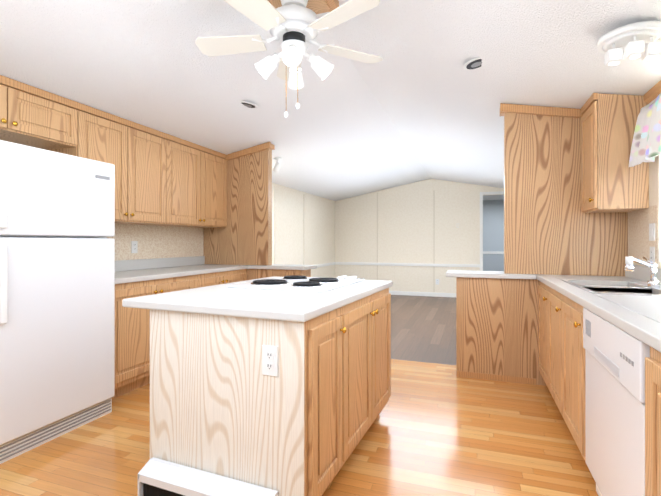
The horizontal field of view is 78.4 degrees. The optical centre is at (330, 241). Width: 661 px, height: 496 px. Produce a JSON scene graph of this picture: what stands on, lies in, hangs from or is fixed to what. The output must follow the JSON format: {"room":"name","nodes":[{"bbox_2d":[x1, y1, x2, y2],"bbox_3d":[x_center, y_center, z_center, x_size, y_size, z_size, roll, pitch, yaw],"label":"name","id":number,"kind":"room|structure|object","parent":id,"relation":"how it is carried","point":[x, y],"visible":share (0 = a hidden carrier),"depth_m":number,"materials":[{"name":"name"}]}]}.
{"room":"kitchen","nodes":[
{"label":"kitchen","id":0,"kind":"room"},
{"bbox_2d":[107,185,334,277],"bbox_3d":[-1.675,-0.118,4.648,0.108,2.600,10.600,0,0,20],"label":"wall","id":1,"kind":"structure","parent":0,"point":[303,229],"depth_m":6.99,"materials":[{"name":"beige paint"}]},
{"bbox_2d":[0,75,75,150],"bbox_3d":[-2.175,-0.862,2.585,0.338,0.324,0.955,0,0,20],"label":"upper cabinet","id":2,"kind":"object","parent":1,"relation":"attached to","point":[31,116],"depth_m":2.72,"materials":[{"name":"brown wood"}]},
{"bbox_2d":[54,102,171,225],"bbox_3d":[-1.854,-0.596,3.491,0.338,0.854,0.967,0,0,20],"label":"upper cabinet","id":3,"kind":"object","parent":1,"relation":"attached to","point":[163,179],"depth_m":3.45,"materials":[{"name":"brown wood"}]},
{"bbox_2d":[131,241,137,252],"bbox_3d":[-1.885,0.051,3.895,0.007,0.116,0.072,0,0,20],"label":"outlet","id":4,"kind":"object","parent":1,"relation":"attached to","point":[134,246],"visible":1,"depth_m":3.89,"materials":[{"name":"white plastic"}]},
{"bbox_2d":[115,256,203,271],"bbox_3d":[-1.849,0.221,3.982,0.020,0.100,1.928,0,0,20],"label":"backsplash","id":5,"kind":"structure","parent":1,"relation":"attached to","point":[120,265],"depth_m":4.16,"materials":[{"name":"white laminate"}]},
{"bbox_2d":[172,136,226,227],"bbox_3d":[-1.556,-0.595,4.334,0.338,0.854,1.070,0,0,20],"label":"upper cabinet","id":6,"kind":"object","parent":1,"relation":"attached to","point":[199,173],"depth_m":4.28,"materials":[{"name":"brown wood"}]},
{"bbox_2d":[272,183,335,267],"bbox_3d":[-0.688,0.113,7.263,0.019,2.141,4.809,0,0,20],"label":"trim","id":7,"kind":"structure","parent":1,"relation":"attached to","point":[332,263],"depth_m":8.27,"materials":[{"name":"white paint"}]},
{"bbox_2d":[0,295,597,495],"bbox_3d":[1.228,1.212,5.051,5.310,0.060,13.300,0,0,20],"label":"floor","id":8,"kind":"structure","parent":0,"point":[435,429],"depth_m":2.37,"materials":[{"name":"brown wood"}]},
{"bbox_2d":[0,140,114,463],"bbox_3d":[-1.929,0.320,2.558,0.725,1.720,0.770,0,0,20],"label":"fridge","id":9,"kind":"object","parent":8,"relation":"on","point":[57,299],"visible":1,"depth_m":2.40,"materials":[{"name":"white metal"}]},
{"bbox_2d":[112,272,199,398],"bbox_3d":[-1.715,0.746,3.463,0.618,0.870,1.020,0,0,20],"label":"base cabinet","id":10,"kind":"object","parent":8,"relation":"on","point":[132,325],"depth_m":3.14,"materials":[{"name":"brown wood"}]},
{"bbox_2d":[115,264,247,283],"bbox_3d":[-1.562,0.291,3.880,0.628,0.039,1.928,0,0,20],"label":"countertop","id":11,"kind":"structure","parent":10,"relation":"on","point":[185,269],"depth_m":3.79,"materials":[{"name":"white laminate"}]},
{"bbox_2d":[200,268,247,286],"bbox_3d":[-1.415,0.746,4.309,0.618,0.870,1.020,0,0,20],"label":"base cabinet","id":12,"kind":"object","parent":8,"relation":"on","point":[233,274],"depth_m":4.23,"materials":[{"name":"brown wood"}]},
{"bbox_2d":[150,284,392,495],"bbox_3d":[-0.209,0.745,2.331,0.897,0.870,1.352,0,0,20],"label":"kitchen island","id":13,"kind":"object","parent":8,"relation":"on","point":[284,393],"depth_m":1.74,"materials":[{"name":"brown wood"}]},
{"bbox_2d":[138,457,277,495],"bbox_3d":[-0.530,1.086,1.699,0.660,0.186,0.088,0,0,23],"label":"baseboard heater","id":14,"kind":"object","parent":13,"relation":"attached to","point":[158,477],"visible":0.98,"depth_m":1.72,"materials":[{"name":"white metal"}]},
{"bbox_2d":[122,276,392,323],"bbox_3d":[-0.277,0.289,2.357,1.034,0.039,1.426,0,0,20],"label":"island countertop","id":15,"kind":"structure","parent":13,"relation":"on","point":[284,306],"depth_m":1.86,"materials":[{"name":"white laminate"}]},
{"bbox_2d":[227,275,364,291],"bbox_3d":[-0.186,0.251,2.598,0.614,0.033,0.719,0,0,23],"label":"cooktop","id":16,"kind":"object","parent":15,"relation":"in","point":[304,283],"visible":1,"depth_m":2.42,"materials":[{"name":"white metal"}]},
{"bbox_2d":[247,268,311,279],"bbox_3d":[-0.601,0.747,4.723,0.679,0.870,0.299,0,0,20],"label":"base cabinet","id":17,"kind":"object","parent":8,"relation":"on","point":[264,271],"depth_m":4.59,"materials":[{"name":"brown wood"}]},
{"bbox_2d":[212,264,315,271],"bbox_3d":[-0.845,0.291,4.827,1.348,0.039,0.330,0,0,20],"label":"countertop","id":18,"kind":"structure","parent":17,"relation":"on","point":[303,268],"depth_m":4.60,"materials":[{"name":"white laminate"}]},
{"bbox_2d":[203,142,274,264],"bbox_3d":[-1.097,-0.429,4.770,0.913,1.398,0.125,0,0,20],"label":"wall","id":19,"kind":"structure","parent":18,"relation":"on","point":[244,237],"depth_m":4.70,"materials":[{"name":"brown wood"}]},
{"bbox_2d":[272,157,280,172],"bbox_3d":[-0.699,-0.992,5.260,0.130,0.190,0.114,0,0,20],"label":"light","id":20,"kind":"object","parent":19,"relation":"attached to","point":[276,168],"visible":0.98,"depth_m":5.24,"materials":[{"name":"white paint"}]},
{"bbox_2d":[456,278,541,384],"bbox_3d":[1.467,0.746,3.588,0.658,0.870,0.299,0,0,20],"label":"base cabinet","id":21,"kind":"object","parent":8,"relation":"on","point":[496,325],"depth_m":3.44,"materials":[{"name":"brown wood"}]},
{"bbox_2d":[446,270,624,281],"bbox_3d":[1.711,0.290,3.499,1.358,0.039,0.366,0,0,20],"label":"countertop","id":22,"kind":"structure","parent":21,"relation":"on","point":[450,273],"depth_m":3.46,"materials":[{"name":"white laminate"}]},
{"bbox_2d":[500,103,627,275],"bbox_3d":[1.881,-0.448,3.312,0.913,1.434,0.125,0,0,20],"label":"wall","id":23,"kind":"structure","parent":22,"relation":"on","point":[550,228],"depth_m":3.31,"materials":[{"name":"brown wood"}]},
{"bbox_2d":[536,277,543,378],"bbox_3d":[1.911,0.745,2.971,0.628,0.870,0.561,0,0,20],"label":"base cabinet","id":24,"kind":"object","parent":8,"relation":"on","point":[540,287],"depth_m":3.20,"materials":[{"name":"brown wood"}]},
{"bbox_2d":[544,285,555,402],"bbox_3d":[1.758,0.744,2.539,0.628,0.870,0.604,0,0,20],"label":"base cabinet","id":25,"kind":"object","parent":8,"relation":"on","point":[549,293],"depth_m":2.81,"materials":[{"name":"brown wood"}]},
{"bbox_2d":[556,289,615,461],"bbox_3d":[1.605,0.744,2.109,0.628,0.870,0.557,0,0,20],"label":"base cabinet","id":26,"kind":"object","parent":8,"relation":"on","point":[570,352],"depth_m":2.20,"materials":[{"name":"brown wood"}]},
{"bbox_2d":[536,275,660,348],"bbox_3d":[1.316,0.288,1.306,0.638,0.039,4.098,0,0,20],"label":"countertop","id":27,"kind":"structure","parent":26,"relation":"on","point":[637,314],"depth_m":1.71,"materials":[{"name":"white laminate"}]},
{"bbox_2d":[560,277,660,296],"bbox_3d":[1.716,0.355,2.418,0.450,0.177,0.820,0,0,20],"label":"sink","id":28,"kind":"object","parent":27,"relation":"in","point":[592,286],"depth_m":2.44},
{"bbox_2d":[624,257,660,284],"bbox_3d":[1.775,0.173,2.318,0.272,0.187,0.435,0,0,20],"label":"faucet","id":29,"kind":"object","parent":27,"relation":"on","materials":[{"name":"white metal"}]},
{"bbox_2d":[583,308,649,495],"bbox_3d":[1.334,0.746,1.524,0.514,0.867,0.720,0,0,20],"label":"dishwasher","id":30,"kind":"object","parent":8,"relation":"on","point":[615,356],"visible":0.81,"depth_m":1.53,"materials":[{"name":"white metal"}]},
{"bbox_2d":[636,337,660,495],"bbox_3d":[1.153,0.743,0.831,0.628,0.870,0.698,0,0,20],"label":"base cabinet","id":31,"kind":"object","parent":8,"relation":"on","point":[652,363],"depth_m":1.19,"materials":[{"name":"brown wood"}]},
{"bbox_2d":[0,0,660,200],"bbox_3d":[0.353,-1.210,3.931,4.410,0.537,10.600,0,0,20],"label":"ceiling","id":32,"kind":"structure","parent":0,"point":[336,136],"depth_m":2.86,"materials":[{"name":"white paint"}]},
{"bbox_2d":[241,101,257,107],"bbox_3d":[-0.718,-1.189,3.514,0.168,0.038,0.170,0,0,20],"label":"recessed light","id":33,"kind":"object","parent":32,"relation":"in","point":[249,105],"visible":0.85,"depth_m":3.48,"materials":[{"name":"white paint"}]},
{"bbox_2d":[195,0,382,117],"bbox_3d":[-0.217,-1.002,2.144,1.047,0.696,1.036,0,0,20],"label":"ceiling fan","id":34,"kind":"object","parent":32,"relation":"hanging from","point":[293,26],"visible":1,"depth_m":2.12,"materials":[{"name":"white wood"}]},
{"bbox_2d":[463,57,481,70],"bbox_3d":[0.984,-1.202,2.731,0.168,0.038,0.170,0,0,20],"label":"recessed light","id":35,"kind":"object","parent":32,"relation":"in","point":[474,63],"visible":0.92,"depth_m":2.72,"materials":[{"name":"white paint"}]},
{"bbox_2d":[597,21,660,65],"bbox_3d":[1.514,-0.969,2.044,0.280,0.142,0.280,0,0,20],"label":"ceiling light","id":36,"kind":"object","parent":32,"relation":"attached to","point":[641,40],"visible":1,"depth_m":1.97,"materials":[{"name":"white paint"}]},
{"bbox_2d":[335,179,503,292],"bbox_3d":[2.104,-0.115,8.875,4.410,2.600,0.108,0,0,20],"label":"wall","id":37,"kind":"structure","parent":0,"point":[415,223],"depth_m":8.93,"materials":[{"name":"beige paint"}]},
{"bbox_2d":[336,179,503,296],"bbox_3d":[2.091,-0.093,8.820,4.159,2.555,0.019,0,0,20],"label":"trim","id":38,"kind":"structure","parent":37,"relation":"attached to","point":[480,265],"depth_m":8.74,"materials":[{"name":"white paint"}]},
{"bbox_2d":[483,195,503,270],"bbox_3d":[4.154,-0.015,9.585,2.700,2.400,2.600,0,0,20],"label":"doorway","id":39,"kind":"structure","parent":0,"point":[493,232],"depth_m":10.78,"materials":[{"name":"grey"}]},
{"bbox_2d":[628,154,660,268],"bbox_3d":[2.383,-0.120,3.211,0.103,2.600,10.600,0,0,20],"label":"wall","id":40,"kind":"structure","parent":0,"point":[640,244],"depth_m":2.75,"materials":[{"name":"beige paint"}]},
{"bbox_2d":[581,93,648,212],"bbox_3d":[2.071,-0.642,3.002,0.347,0.825,0.398,0,0,20],"label":"upper cabinet","id":41,"kind":"object","parent":40,"relation":"attached to","point":[612,180],"visible":0.98,"depth_m":2.83,"materials":[{"name":"brown wood"}]},
{"bbox_2d":[625,273,660,280],"bbox_3d":[1.607,0.218,1.203,0.020,0.100,4.098,0,0,20],"label":"backsplash","id":42,"kind":"structure","parent":40,"relation":"attached to","point":[639,276],"depth_m":2.84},
{"bbox_2d":[629,93,660,166],"bbox_3d":[1.820,-0.703,2.031,0.101,0.395,1.560,0,0,20],"label":"curtain valance","id":43,"kind":"object","parent":40,"relation":"attached to","point":[646,145],"visible":1,"depth_m":2.60,"materials":[{"name":"multicoloured fabric"}]},
{"bbox_2d":[649,223,654,240],"bbox_3d":[2.141,-0.065,2.697,0.008,0.116,0.090,0,0,20],"label":"light switch","id":44,"kind":"object","parent":40,"relation":"attached to","point":[651,231],"visible":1,"depth_m":2.69,"materials":[{"name":"white plastic"}]},
{"bbox_2d":[650,247,654,262],"bbox_3d":[2.141,0.090,2.697,0.007,0.116,0.072,0,0,20],"label":"outlet","id":45,"kind":"object","parent":40,"relation":"attached to","point":[652,254],"visible":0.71,"depth_m":2.68,"materials":[{"name":"white plastic"}]},
{"bbox_2d":[644,80,660,103],"bbox_3d":[1.367,-0.966,0.542,0.034,0.073,4.690,0,0,20],"label":"crown molding","id":46,"kind":"structure","parent":40,"relation":"attached to","point":[652,93],"depth_m":2.63,"materials":[{"name":"brown wood"}]}
]}

